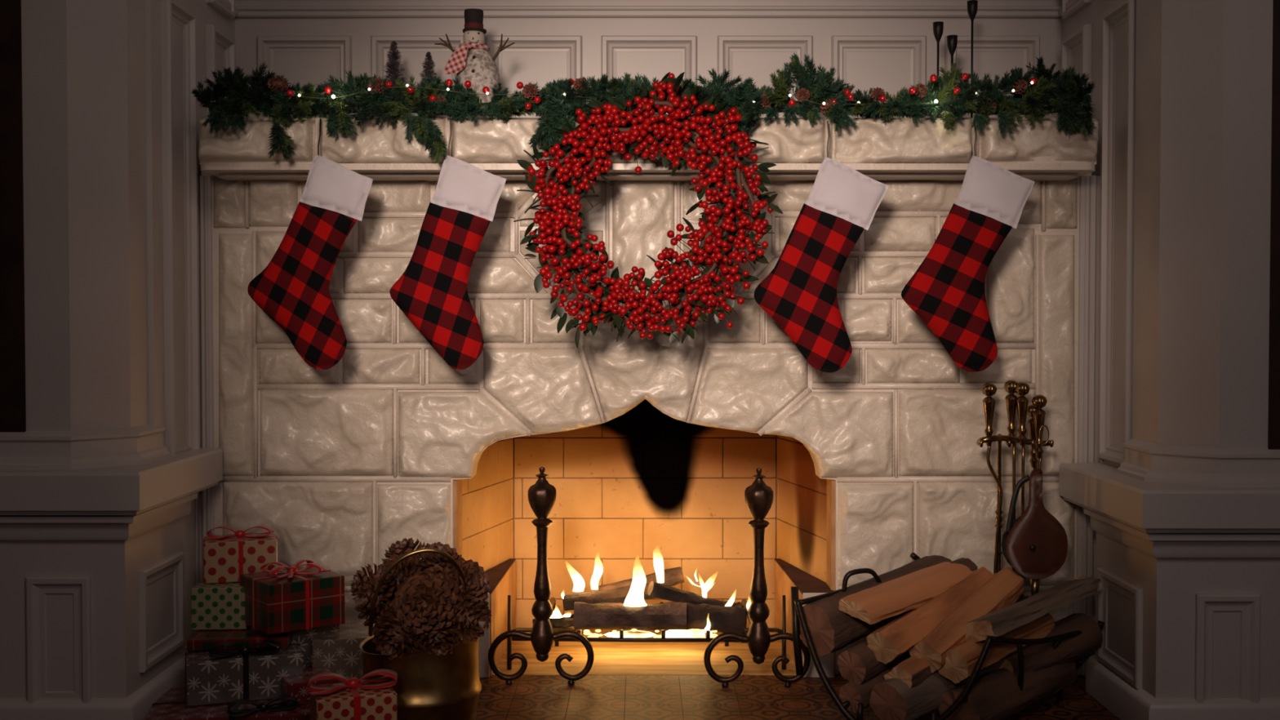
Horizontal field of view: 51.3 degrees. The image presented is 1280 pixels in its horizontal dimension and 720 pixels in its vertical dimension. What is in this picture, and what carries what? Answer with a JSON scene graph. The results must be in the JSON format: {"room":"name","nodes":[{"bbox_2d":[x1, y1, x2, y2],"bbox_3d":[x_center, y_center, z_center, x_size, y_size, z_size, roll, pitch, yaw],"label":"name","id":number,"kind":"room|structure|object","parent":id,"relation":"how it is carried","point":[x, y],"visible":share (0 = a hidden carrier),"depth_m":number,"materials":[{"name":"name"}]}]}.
{"room":"living room","nodes":[
{"label":"living room","id":0,"kind":"room"},
{"bbox_2d":[144,0,238,644],"bbox_3d":[-1.125,-0.234,3.340,0.080,2.050,0.630,0,1,0],"label":"wall","id":1,"kind":"structure","parent":0,"point":[186,41],"depth_m":3.19,"materials":[{"name":"paint"}]},
{"bbox_2d":[0,0,26,431],"bbox_3d":[-1.603,-0.548,2.940,0.595,1.402,0.254,0,1,0],"label":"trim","id":2,"kind":"structure","parent":1,"relation":"attached to","point":[12,322],"depth_m":2.82,"materials":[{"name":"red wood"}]},
{"bbox_2d":[195,175,214,631],"bbox_3d":[-1.086,0.166,3.370,0.038,1.250,0.130,0,1,0],"label":"trim","id":3,"kind":"structure","parent":1,"relation":"attached to","point":[205,501],"depth_m":3.32,"materials":[{"name":"paint"}]},
{"bbox_2d":[235,0,1062,118],"bbox_3d":[0.022,-0.842,3.650,2.455,0.850,0.080,0,1,0],"label":"wall","id":4,"kind":"structure","parent":0,"point":[890,46],"depth_m":3.64,"materials":[{"name":"paint"}]},
{"bbox_2d":[475,675,1119,719],"bbox_3d":[0.000,0.869,1.862,4.400,0.080,3.020,0,1,0],"label":"floor","id":5,"kind":"structure","parent":0,"point":[529,697],"depth_m":3.13,"materials":[{"name":"brown wood"}]},
{"bbox_2d":[0,0,222,719],"bbox_3d":[-1.468,-0.226,3.020,0.865,2.050,0.550,0,1,0],"label":"column","id":6,"kind":"structure","parent":5,"relation":"on","point":[95,506],"depth_m":2.83,"materials":[{"name":"paint"}]},
{"bbox_2d":[143,687,310,719],"bbox_3d":[-0.877,0.761,2.914,0.362,0.082,0.294,0,1,-10],"label":"gift box","id":7,"kind":"object","parent":5,"relation":"on","point":[172,704],"visible":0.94,"depth_m":2.84,"materials":[{"name":"red paper"}]},
{"bbox_2d":[185,640,303,706],"bbox_3d":[-0.889,0.683,2.989,0.247,0.124,0.186,-1,2,-20],"label":"gift box","id":8,"kind":"object","parent":7,"relation":"on","point":[212,677],"visible":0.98,"depth_m":2.91,"materials":[{"name":"grey paper"}]},
{"bbox_2d":[186,626,291,651],"bbox_3d":[-0.905,0.633,3.047,0.220,0.026,0.150,0,1,-5],"label":"gift box","id":9,"kind":"object","parent":8,"relation":"on","point":[202,640],"visible":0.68,"depth_m":2.98,"materials":[{"name":"paper"}]},
{"bbox_2d":[191,579,248,630],"bbox_3d":[-0.968,0.568,3.110,0.125,0.098,0.120,0,1,-4],"label":"gift box","id":10,"kind":"object","parent":9,"relation":"on","point":[220,606],"visible":0.68,"depth_m":3.05,"materials":[{"name":"beige paper"}]},
{"bbox_2d":[203,525,277,583],"bbox_3d":[-0.948,0.456,3.162,0.167,0.122,0.117,0,2,-18],"label":"gift box","id":11,"kind":"object","parent":10,"relation":"on","point":[227,557],"visible":0.98,"depth_m":3.11,"materials":[{"name":"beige paper"}]},
{"bbox_2d":[281,666,337,705],"bbox_3d":[-0.735,0.721,2.949,0.110,0.050,0.120,-1,2,-25],"label":"gift box","id":12,"kind":"object","parent":7,"relation":"on","point":[295,686],"visible":0.42,"depth_m":2.90,"materials":[{"name":"red paper"}]},
{"bbox_2d":[290,624,339,668],"bbox_3d":[-0.800,0.702,3.139,0.120,0.190,0.170,-1,2,-40],"label":"gift box","id":13,"kind":"object","parent":5,"relation":"on","point":[304,637],"visible":0.02,"depth_m":3.06,"materials":[{"name":"grey paper"}]},
{"bbox_2d":[240,559,345,635],"bbox_3d":[-0.800,0.536,3.069,0.187,0.139,0.167,-1,2,-38],"label":"gift box","id":14,"kind":"object","parent":13,"relation":"on","point":[295,597],"visible":1,"depth_m":3.01,"materials":[{"name":"paper"}]},
{"bbox_2d":[311,619,369,683],"bbox_3d":[-0.700,0.714,3.129,0.135,0.165,0.200,0,1,-14],"label":"gift box","id":15,"kind":"object","parent":5,"relation":"on","point":[340,651],"visible":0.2,"depth_m":3.03,"materials":[{"name":"beige paper"}]},
{"bbox_2d":[306,668,397,719],"bbox_3d":[-0.588,0.724,2.734,0.190,0.165,0.122,-1,2,-20],"label":"gift box","id":16,"kind":"object","parent":5,"relation":"on","point":[353,699],"visible":1,"depth_m":2.69,"materials":[{"name":"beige paper"}]},
{"bbox_2d":[359,547,481,719],"bbox_3d":[-0.484,0.596,2.928,0.269,0.413,0.304,0,1,0],"label":"bucket","id":17,"kind":"object","parent":5,"relation":"on","point":[431,686],"visible":0.69,"depth_m":2.83,"materials":[{"name":"gold metal"}]},
{"bbox_2d":[350,563,377,600],"bbox_3d":[-0.600,0.506,2.982,0.101,0.105,0.102,1,2,25],"label":"pinecone","id":18,"kind":"object","parent":17,"relation":"in","point":[358,580],"visible":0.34,"depth_m":2.96,"materials":[{"name":"brown plant"}]},
{"bbox_2d":[355,577,394,627],"bbox_3d":[-0.566,0.532,2.923,0.121,0.121,0.120,1,2,20],"label":"pinecone","id":19,"kind":"object","parent":17,"relation":"in","point":[364,598],"visible":0.47,"depth_m":2.90,"materials":[{"name":"brown plant"}]},
{"bbox_2d":[373,551,425,607],"bbox_3d":[-0.517,0.478,2.889,0.120,0.122,0.122,-1,2,-21],"label":"pinecone","id":20,"kind":"object","parent":17,"relation":"in","point":[404,569],"visible":0.6,"depth_m":2.87,"materials":[{"name":"brown plant"}]},
{"bbox_2d":[371,606,427,660],"bbox_3d":[-0.511,0.583,2.844,0.121,0.122,0.120,0,1,3],"label":"pinecone","id":21,"kind":"object","parent":17,"relation":"in","point":[391,637],"visible":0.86,"depth_m":2.82,"materials":[{"name":"brown plant"}]},
{"bbox_2d":[392,570,459,635],"bbox_3d":[-0.455,0.519,2.841,0.141,0.140,0.131,0,1,-8],"label":"pinecone","id":22,"kind":"object","parent":17,"relation":"in","point":[422,600],"visible":0.98,"depth_m":2.81,"materials":[{"name":"brown plant"}]},
{"bbox_2d":[413,619,459,655],"bbox_3d":[-0.435,0.584,2.853,0.108,0.109,0.110,1,2,35],"label":"pinecone","id":23,"kind":"object","parent":17,"relation":"in","point":[440,638],"visible":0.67,"depth_m":2.83,"materials":[{"name":"brown plant"}]},
{"bbox_2d":[411,542,462,579],"bbox_3d":[-0.443,0.457,2.910,0.122,0.119,0.121,0,2,19],"label":"pinecone","id":24,"kind":"object","parent":17,"relation":"in","point":[437,562],"visible":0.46,"depth_m":2.89,"materials":[{"name":"brown plant"}]},
{"bbox_2d":[438,557,490,609],"bbox_3d":[-0.384,0.489,2.880,0.120,0.122,0.121,0,2,19],"label":"pinecone","id":25,"kind":"object","parent":17,"relation":"in","point":[478,585],"visible":0.77,"depth_m":2.85,"materials":[{"name":"brown plant"}]},
{"bbox_2d":[445,594,492,644],"bbox_3d":[-0.377,0.554,2.873,0.115,0.118,0.109,-1,2,-40],"label":"pinecone","id":26,"kind":"object","parent":17,"relation":"in","point":[473,623],"visible":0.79,"depth_m":2.85,"materials":[{"name":"brown plant"}]},
{"bbox_3d":[-0.477,0.515,2.964,0.148,0.132,0.148,0,1,-4],"label":"pinecone","id":27,"kind":"object","parent":17,"relation":"in","visible":0},
{"bbox_2d":[381,537,425,563],"bbox_3d":[-0.520,0.452,2.982,0.115,0.110,0.116,1,2,28],"label":"pinecone","id":28,"kind":"object","parent":27,"relation":"on","point":[406,545],"visible":0.37,"depth_m":2.96,"materials":[{"name":"brown plant"}]},
{"bbox_2d":[200,171,1091,674],"bbox_3d":[0.016,0.156,3.362,2.219,1.270,0.135,0,1,0],"label":"fireplace surround","id":29,"kind":"object","parent":5,"relation":"on","point":[354,458],"visible":0.59,"depth_m":3.32,"materials":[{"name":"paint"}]},
{"bbox_2d":[198,117,1098,181],"bbox_3d":[0.019,-0.512,3.373,2.136,0.131,0.550,0,1,0],"label":"mantelpiece","id":30,"kind":"object","parent":29,"relation":"on","point":[898,148],"visible":0.66,"depth_m":3.14,"materials":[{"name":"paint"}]},
{"bbox_2d":[382,40,408,117],"bbox_3d":[-0.634,-0.702,3.444,0.109,0.242,0.110,0,1,0],"label":"tree","id":31,"kind":"object","parent":30,"relation":"on","point":[393,70],"visible":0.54,"depth_m":3.43,"materials":[{"name":"brown plant"}]},
{"bbox_2d":[417,51,440,117],"bbox_3d":[-0.546,-0.688,3.445,0.094,0.215,0.094,0,1,0],"label":"tree","id":32,"kind":"object","parent":30,"relation":"on","point":[428,68],"visible":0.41,"depth_m":3.43,"materials":[{"name":"brown plant"}]},
{"bbox_2d":[434,8,515,117],"bbox_3d":[-0.421,-0.735,3.388,0.160,0.312,0.132,-1,2,-42],"label":"snowman figurine","id":33,"kind":"object","parent":30,"relation":"on","point":[473,61],"visible":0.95,"depth_m":3.36,"materials":[{"name":"beige"}]},
{"bbox_2d":[190,53,1097,164],"bbox_3d":[0.004,-0.593,3.144,2.127,0.286,0.240,0,1,-1],"label":"pine garland","id":34,"kind":"object","parent":30,"relation":"on","point":[1064,95],"visible":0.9,"depth_m":3.11,"materials":[{"name":"green plant"}]},
{"bbox_2d":[247,118,373,369],"bbox_3d":[-0.767,-0.270,3.100,0.294,0.586,0.046,0,1,0],"label":"stocking","id":35,"kind":"object","parent":34,"relation":"hanging from","point":[292,290],"visible":1,"depth_m":3.09,"materials":[{"name":"red fabric"}]},
{"bbox_2d":[331,91,362,98],"bbox_3d":[-0.681,-0.616,3.105,0.070,0.015,0.012,0,1,0],"label":"fairy lights","id":36,"kind":"object","parent":34,"relation":"attached to","point":[333,96],"depth_m":3.11,"materials":[{"name":"grey metal"}]},
{"bbox_2d":[389,119,506,369],"bbox_3d":[-0.447,-0.269,3.100,0.273,0.584,0.045,0,1,0],"label":"stocking","id":37,"kind":"object","parent":34,"relation":"hanging from","point":[432,291],"visible":1,"depth_m":3.09,"materials":[{"name":"red fabric"}]},
{"bbox_2d":[412,86,488,94],"bbox_3d":[-0.440,-0.626,3.105,0.176,0.017,0.012,0,1,0],"label":"fairy lights","id":38,"kind":"object","parent":34,"relation":"attached to","point":[447,89],"depth_m":3.11,"materials":[{"name":"grey metal"}]},
{"bbox_2d":[754,120,888,373],"bbox_3d":[0.422,-0.264,3.100,0.314,0.587,0.046,0,1,0],"label":"stocking","id":39,"kind":"object","parent":34,"relation":"hanging from","point":[799,293],"visible":1,"depth_m":3.09,"materials":[{"name":"red fabric"}]},
{"bbox_2d":[933,97,959,102],"bbox_3d":[0.714,-0.604,3.106,0.059,0.009,0.012,0,1,0],"label":"fairy lights","id":40,"kind":"object","parent":34,"relation":"attached to","point":[935,100],"depth_m":3.11,"materials":[{"name":"grey metal"}]},
{"bbox_2d":[901,123,1035,372],"bbox_3d":[0.762,-0.266,3.101,0.309,0.589,0.046,0,1,0],"label":"stocking","id":41,"kind":"object","parent":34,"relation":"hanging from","point":[946,291],"visible":1,"depth_m":3.09,"materials":[{"name":"red fabric"}]},
{"bbox_2d":[1004,81,1033,93],"bbox_3d":[0.881,-0.634,3.105,0.064,0.025,0.012,0,1,0],"label":"fairy lights","id":42,"kind":"object","parent":34,"relation":"attached to","point":[1013,91],"depth_m":3.11,"materials":[{"name":"grey metal"}]},
{"bbox_2d":[513,71,782,347],"bbox_3d":[0.019,-0.343,3.051,0.616,0.632,0.107,0,1,0],"label":"wreath","id":43,"kind":"object","parent":30,"relation":"hanging from","point":[645,131],"visible":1,"depth_m":3.03,"materials":[{"name":"red plant"}]},
{"bbox_2d":[933,21,943,116],"bbox_3d":[0.763,-0.721,3.413,0.060,0.283,0.060,0,1,0],"label":"candlestick","id":44,"kind":"object","parent":30,"relation":"on","point":[938,26],"visible":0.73,"depth_m":3.40,"materials":[{"name":"black metal"}]},
{"bbox_2d":[933,21,943,42],"bbox_3d":[0.763,-0.837,3.410,0.027,0.051,0.027,0,1,0],"label":"cup","id":45,"kind":"object","parent":44,"relation":"on","point":[938,26],"depth_m":3.40,"materials":[{"name":"black metal"}]},
{"bbox_2d":[946,35,957,71],"bbox_3d":[0.798,-0.704,3.413,0.060,0.249,0.060,0,1,0],"label":"candlestick","id":46,"kind":"object","parent":30,"relation":"on","point":[952,40],"visible":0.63,"depth_m":3.40,"materials":[{"name":"black metal"}]},
{"bbox_2d":[946,35,957,55],"bbox_3d":[0.798,-0.803,3.411,0.027,0.051,0.027,0,1,0],"label":"cup","id":47,"kind":"object","parent":46,"relation":"on","point":[952,40],"depth_m":3.40,"materials":[{"name":"black metal"}]},
{"bbox_2d":[967,0,977,118],"bbox_3d":[0.850,-0.748,3.412,0.060,0.337,0.060,0,1,0],"label":"candlestick","id":48,"kind":"object","parent":30,"relation":"on","point":[972,5],"visible":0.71,"depth_m":3.40,"materials":[{"name":"black metal"}]},
{"bbox_2d":[967,0,977,21],"bbox_3d":[0.850,-0.891,3.409,0.027,0.051,0.027,0,1,0],"label":"cup","id":49,"kind":"object","parent":48,"relation":"on","point":[972,5],"depth_m":3.40,"materials":[{"name":"black metal"}]},
{"bbox_2d":[453,399,840,677],"bbox_3d":[0.011,0.347,3.602,1.070,0.936,0.576,0,1,0],"label":"firebox","id":50,"kind":"object","parent":5,"relation":"on","point":[633,483],"depth_m":3.84,"materials":[{"name":"beige"}]},
{"bbox_2d":[488,466,594,684],"bbox_3d":[-0.242,0.521,3.466,0.259,0.533,0.492,0,1,0],"label":"andiron","id":51,"kind":"object","parent":50,"relation":"in","point":[541,495],"visible":1,"depth_m":3.24,"materials":[{"name":"brown metal"}]},
{"bbox_2d":[532,613,573,627],"bbox_3d":[-0.224,0.700,3.560,0.124,0.045,0.040,0,1,-10],"label":"log","id":52,"kind":"object","parent":50,"relation":"on","point":[563,622],"visible":0.37,"depth_m":3.55,"materials":[{"name":"brown wood"}]},
{"bbox_2d":[562,582,667,611],"bbox_3d":[-0.065,0.634,3.576,0.284,0.065,0.052,0,1,-11],"label":"log","id":53,"kind":"object","parent":52,"relation":"on","point":[617,595],"visible":0.64,"depth_m":3.55,"materials":[{"name":"brown wood"}]},
{"bbox_2d":[573,601,686,630],"bbox_3d":[-0.025,0.669,3.484,0.295,0.074,0.083,0,1,0],"label":"log","id":54,"kind":"object","parent":50,"relation":"on","point":[668,615],"visible":0.98,"depth_m":3.45,"materials":[{"name":"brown wood"}]},
{"bbox_2d":[598,566,684,591],"bbox_3d":[0.004,0.617,3.655,0.238,0.098,0.054,0,1,-6],"label":"log","id":55,"kind":"object","parent":50,"relation":"on","point":[672,576],"visible":0.46,"depth_m":3.64,"materials":[{"name":"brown wood"}]},
{"bbox_2d":[550,546,751,637],"bbox_3d":[0.025,0.622,3.532,0.540,0.236,0.166,0,1,0],"label":"flames","id":56,"kind":"object","parent":50,"relation":"in","point":[634,597],"visible":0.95,"depth_m":3.54},
{"bbox_2d":[583,628,717,637],"bbox_3d":[0.028,0.728,3.537,0.356,0.058,0.144,0,1,0],"label":"glowing embers","id":57,"kind":"object","parent":50,"relation":"in","point":[695,632],"visible":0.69,"depth_m":3.50,"materials":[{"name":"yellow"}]},
{"bbox_2d":[679,601,746,635],"bbox_3d":[0.182,0.679,3.511,0.195,0.085,0.082,0,1,4],"label":"log","id":58,"kind":"object","parent":50,"relation":"on","point":[722,620],"visible":0.82,"depth_m":3.48,"materials":[{"name":"brown wood"}]},
{"bbox_2d":[647,581,723,606],"bbox_3d":[0.120,0.631,3.538,0.208,0.102,0.043,0,2,-17],"label":"log","id":59,"kind":"object","parent":58,"relation":"on","point":[659,590],"visible":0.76,"depth_m":3.51,"materials":[{"name":"brown wood"}]},
{"bbox_2d":[721,600,742,608],"bbox_3d":[0.199,0.665,3.593,0.150,0.052,0.040,0,1,5],"label":"log","id":60,"kind":"object","parent":50,"relation":"on","point":[735,604],"visible":0.13,"depth_m":3.58,"materials":[{"name":"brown wood"}]},
{"bbox_2d":[703,467,810,687],"bbox_3d":[0.284,0.521,3.443,0.259,0.533,0.492,0,1,0],"label":"andiron","id":61,"kind":"object","parent":50,"relation":"in","point":[758,496],"visible":0.97,"depth_m":3.22,"materials":[{"name":"brown metal"}]},
{"bbox_2d":[791,552,1104,719],"bbox_3d":[0.704,0.642,3.072,0.651,0.335,0.419,-1,2,-39],"label":"rack","id":62,"kind":"object","parent":5,"relation":"on","point":[797,613],"visible":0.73,"depth_m":2.97,"materials":[{"name":"black metal"}]},
{"bbox_2d":[839,653,911,712],"bbox_3d":[0.571,0.718,3.043,0.298,0.120,0.078,-1,2,-43],"label":"log","id":63,"kind":"object","parent":62,"relation":"in","point":[855,693],"visible":0.26,"depth_m":2.95,"materials":[{"name":"brown wood"}]},
{"bbox_2d":[837,640,909,684],"bbox_3d":[0.582,0.649,3.050,0.325,0.135,0.082,-1,2,-42],"label":"log","id":64,"kind":"object","parent":63,"relation":"on","point":[858,664],"visible":0.34,"depth_m":2.95,"materials":[{"name":"brown wood"}]},
{"bbox_2d":[799,555,953,656],"bbox_3d":[0.565,0.574,3.132,0.440,0.192,0.130,-1,2,-35],"label":"log","id":65,"kind":"object","parent":62,"relation":"in","point":[832,629],"visible":0.52,"depth_m":3.01,"materials":[{"name":"brown wood"}]},
{"bbox_2d":[951,557,977,571],"bbox_3d":[0.702,0.531,3.211,0.260,0.086,0.075,-1,2,-37],"label":"log","id":66,"kind":"object","parent":65,"relation":"on","point":[968,562],"visible":0.05,"depth_m":3.26,"materials":[{"name":"brown wood"}]},
{"bbox_2d":[869,664,995,719],"bbox_3d":[0.673,0.721,2.989,0.361,0.142,0.118,-1,2,-38],"label":"log","id":67,"kind":"object","parent":62,"relation":"in","point":[891,699],"visible":0.41,"depth_m":2.89,"materials":[{"name":"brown wood"}]},
{"bbox_2d":[884,654,937,688],"bbox_3d":[0.676,0.668,3.007,0.336,0.121,0.085,-1,2,-43],"label":"log","id":68,"kind":"object","parent":67,"relation":"on","point":[913,671],"visible":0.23,"depth_m":2.89,"materials":[{"name":"brown wood"}]},
{"bbox_2d":[866,566,994,664],"bbox_3d":[0.675,0.577,3.032,0.381,0.179,0.108,-1,2,-38],"label":"log","id":69,"kind":"object","parent":68,"relation":"on","point":[895,638],"visible":0.77,"depth_m":2.96,"materials":[{"name":"brown wood"}]},
{"bbox_2d":[838,561,973,624],"bbox_3d":[0.619,0.531,3.052,0.366,0.089,0.104,-1,2,-36],"label":"log","id":70,"kind":"object","parent":69,"relation":"on","point":[895,597],"visible":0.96,"depth_m":3.01,"materials":[{"name":"brown wood"}]},
{"bbox_2d":[908,567,1025,672],"bbox_3d":[0.748,0.586,3.021,0.362,0.198,0.098,-1,2,-43],"label":"log","id":71,"kind":"object","parent":68,"relation":"on","point":[1006,587],"visible":0.65,"depth_m":2.97,"materials":[{"name":"brown wood"}]},
{"bbox_2d":[960,575,1103,642],"bbox_3d":[0.903,0.570,3.042,0.458,0.133,0.141,-1,2,-37],"label":"log","id":72,"kind":"object","parent":71,"relation":"on","point":[997,623],"visible":0.94,"depth_m":2.96,"materials":[{"name":"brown wood"}]},
{"bbox_2d":[1001,469,1067,595],"bbox_3d":[0.925,0.421,3.111,0.163,0.328,0.064,0,1,0],"label":"bellows","id":73,"kind":"object","parent":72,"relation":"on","point":[1034,544],"visible":1,"depth_m":3.08,"materials":[{"name":"brown wood"}]},
{"bbox_2d":[938,660,1076,719],"bbox_3d":[0.831,0.741,2.987,0.381,0.144,0.120,-1,2,-38],"label":"log","id":74,"kind":"object","parent":62,"relation":"in","point":[994,695],"visible":0.79,"depth_m":2.92,"materials":[{"name":"brown wood"}]},
{"bbox_2d":[937,613,1055,684],"bbox_3d":[0.803,0.636,2.987,0.346,0.122,0.085,-1,2,-40],"label":"log","id":75,"kind":"object","parent":74,"relation":"on","point":[961,660],"visible":0.52,"depth_m":2.91,"materials":[{"name":"brown wood"}]},
{"bbox_2d":[993,613,1102,674],"bbox_3d":[0.927,0.664,3.062,0.286,0.142,0.102,-1,2,-27],"label":"log","id":76,"kind":"object","parent":74,"relation":"on","point":[1037,657],"visible":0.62,"depth_m":3.04,"materials":[{"name":"brown wood"}]},
{"bbox_2d":[976,425,1053,573],"bbox_3d":[0.874,0.474,3.205,0.188,0.641,0.179,-1,2,-32],"label":"stand","id":77,"kind":"object","parent":5,"relation":"on","point":[999,438],"visible":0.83,"depth_m":3.19,"materials":[{"name":"gold metal"}]},
{"bbox_2d":[981,382,1002,573],"bbox_3d":[0.842,0.315,3.189,0.051,0.521,0.035,0,1,0],"label":"poker","id":78,"kind":"object","parent":77,"relation":"hanging from","point":[988,389],"visible":0.98,"depth_m":3.18,"materials":[{"name":"gold metal"}]},
{"bbox_2d":[1004,379,1019,603],"bbox_3d":[0.902,0.339,3.220,0.049,0.583,0.044,0,1,0],"label":"brush","id":79,"kind":"object","parent":77,"relation":"hanging from","point":[1010,386],"visible":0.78,"depth_m":3.21,"materials":[{"name":"gold metal"}]},
{"bbox_2d":[1015,382,1031,600],"bbox_3d":[0.920,0.399,3.204,0.055,0.692,0.035,1,2,26],"label":"shovel","id":80,"kind":"object","parent":77,"relation":"hanging from","point":[1022,388],"visible":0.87,"depth_m":3.19,"materials":[{"name":"gold metal"}]},
{"bbox_2d":[1026,404,1038,586],"bbox_3d":[0.950,0.329,3.220,0.035,0.447,0.037,-1,2,-30],"label":"fork","id":81,"kind":"object","parent":77,"relation":"hanging from","point":[1033,460],"visible":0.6,"depth_m":3.21,"materials":[{"name":"gold metal"}]},
{"bbox_2d":[1031,394,1047,469],"bbox_3d":[0.954,0.316,3.197,0.035,0.467,0.052,0,1,0],"label":"tongs","id":82,"kind":"object","parent":77,"relation":"hanging from","point":[1039,401],"visible":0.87,"depth_m":3.18,"materials":[{"name":"gold metal"}]},
{"bbox_2d":[1057,0,1136,466],"bbox_3d":[1.170,-0.234,3.340,0.080,2.050,0.630,0,1,0],"label":"wall","id":83,"kind":"structure","parent":0,"point":[1098,37],"depth_m":3.23,"materials":[{"name":"paint"}]},
{"bbox_2d":[1075,175,1102,675],"bbox_3d":[1.123,0.166,3.370,0.055,1.250,0.130,0,1,0],"label":"trim","id":84,"kind":"structure","parent":83,"relation":"attached to","point":[1089,185],"depth_m":3.32,"materials":[{"name":"paint"}]},
{"bbox_2d":[1267,0,1279,449],"bbox_3d":[1.617,-0.529,2.941,0.565,1.439,0.254,0,1,0],"label":"trim","id":85,"kind":"structure","parent":83,"relation":"attached to","point":[1273,414],"depth_m":2.82,"materials":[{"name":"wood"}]},
{"bbox_2d":[1058,0,1279,719],"bbox_3d":[1.470,-0.226,3.020,0.860,2.050,0.550,0,1,0],"label":"column","id":86,"kind":"structure","parent":0,"point":[1187,527],"depth_m":2.83,"materials":[{"name":"paint"}]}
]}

